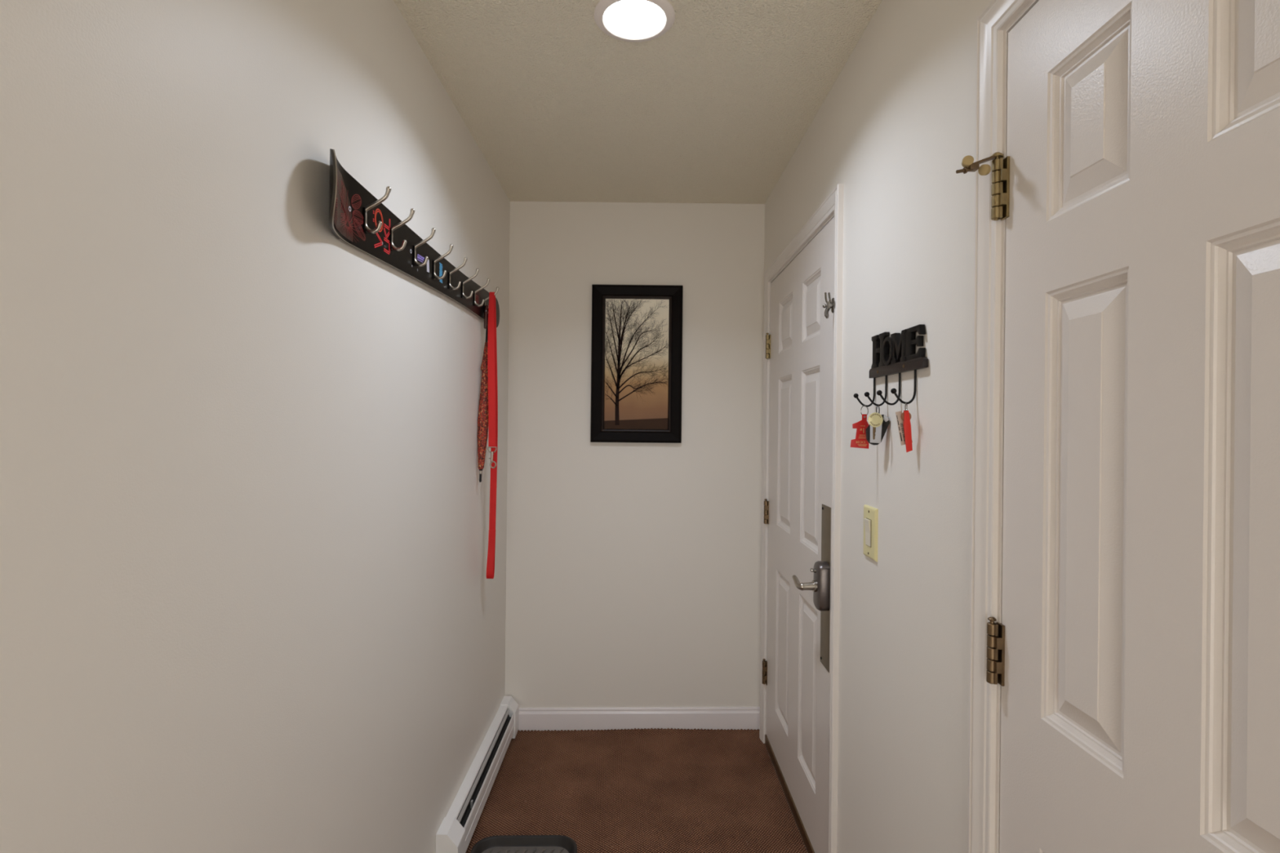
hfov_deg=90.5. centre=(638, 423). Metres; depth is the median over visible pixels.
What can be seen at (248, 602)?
wall
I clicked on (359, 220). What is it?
coat rack
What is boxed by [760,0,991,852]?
wall
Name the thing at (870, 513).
light switch
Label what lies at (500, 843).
tray
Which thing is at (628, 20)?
recessed light
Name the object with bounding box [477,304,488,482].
leash
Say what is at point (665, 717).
baseboard
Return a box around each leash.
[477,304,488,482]
[486,292,497,578]
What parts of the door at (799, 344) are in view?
lever, lock plate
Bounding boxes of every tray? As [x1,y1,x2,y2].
[470,835,577,852]
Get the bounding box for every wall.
[0,0,510,852]
[504,201,764,731]
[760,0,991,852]
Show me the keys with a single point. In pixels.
(875, 432)
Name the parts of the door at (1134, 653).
threaded rod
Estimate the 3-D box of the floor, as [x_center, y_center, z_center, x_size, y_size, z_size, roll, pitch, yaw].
[0.029,1.409,0.602,1.294,0.038,4.604,1,0,0]
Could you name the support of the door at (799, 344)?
in the wall at (895, 126)
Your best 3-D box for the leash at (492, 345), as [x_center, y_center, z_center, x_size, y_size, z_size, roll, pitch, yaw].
[-0.550,0.047,2.385,0.042,1.089,0.088,1,0,-15]
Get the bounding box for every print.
[604,298,669,429]
[856,425,866,446]
[896,415,905,441]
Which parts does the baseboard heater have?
panel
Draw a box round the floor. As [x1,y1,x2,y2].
[465,728,807,852]
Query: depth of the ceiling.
1.93 m
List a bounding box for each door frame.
[759,183,844,852]
[967,0,1039,852]
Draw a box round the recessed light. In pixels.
[594,0,675,41]
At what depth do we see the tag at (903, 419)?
1.30 m
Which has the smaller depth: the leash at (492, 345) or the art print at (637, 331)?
the leash at (492, 345)
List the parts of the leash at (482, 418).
handle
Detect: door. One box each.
[762,217,834,852]
[955,0,1279,852]
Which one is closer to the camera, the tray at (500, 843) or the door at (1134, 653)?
the door at (1134, 653)
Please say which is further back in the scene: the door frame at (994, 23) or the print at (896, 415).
the print at (896, 415)
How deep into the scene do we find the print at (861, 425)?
1.52 m
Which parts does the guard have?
plate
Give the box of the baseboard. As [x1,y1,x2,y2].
[518,706,759,731]
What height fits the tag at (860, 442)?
0.104 m
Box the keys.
[865,404,889,444]
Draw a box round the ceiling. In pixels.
[393,0,882,204]
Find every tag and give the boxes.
[850,405,869,448]
[895,402,912,452]
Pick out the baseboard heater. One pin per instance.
(455, 833)
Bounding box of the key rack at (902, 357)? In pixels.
[853,324,928,407]
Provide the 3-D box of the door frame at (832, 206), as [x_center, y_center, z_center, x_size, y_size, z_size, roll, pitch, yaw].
[0.618,0.373,2.310,0.138,2.095,1.046,1,0,0]
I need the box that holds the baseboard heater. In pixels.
[435,696,518,852]
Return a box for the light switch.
[862,504,878,562]
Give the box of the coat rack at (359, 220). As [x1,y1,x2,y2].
[328,148,499,327]
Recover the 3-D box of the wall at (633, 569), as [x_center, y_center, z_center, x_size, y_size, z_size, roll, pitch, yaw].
[-0.018,0.214,2.980,1.174,2.500,0.120,1,0,0]
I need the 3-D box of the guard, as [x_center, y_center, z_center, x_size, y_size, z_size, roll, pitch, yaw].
[0.543,-0.339,1.816,0.030,0.075,0.029,1,0,0]
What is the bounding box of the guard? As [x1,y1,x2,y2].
[822,292,835,318]
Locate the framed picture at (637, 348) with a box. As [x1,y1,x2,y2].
[590,284,683,443]
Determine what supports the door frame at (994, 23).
attached to the wall at (895, 126)
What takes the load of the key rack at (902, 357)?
attached to the wall at (895, 126)
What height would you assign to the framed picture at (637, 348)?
0.721 m

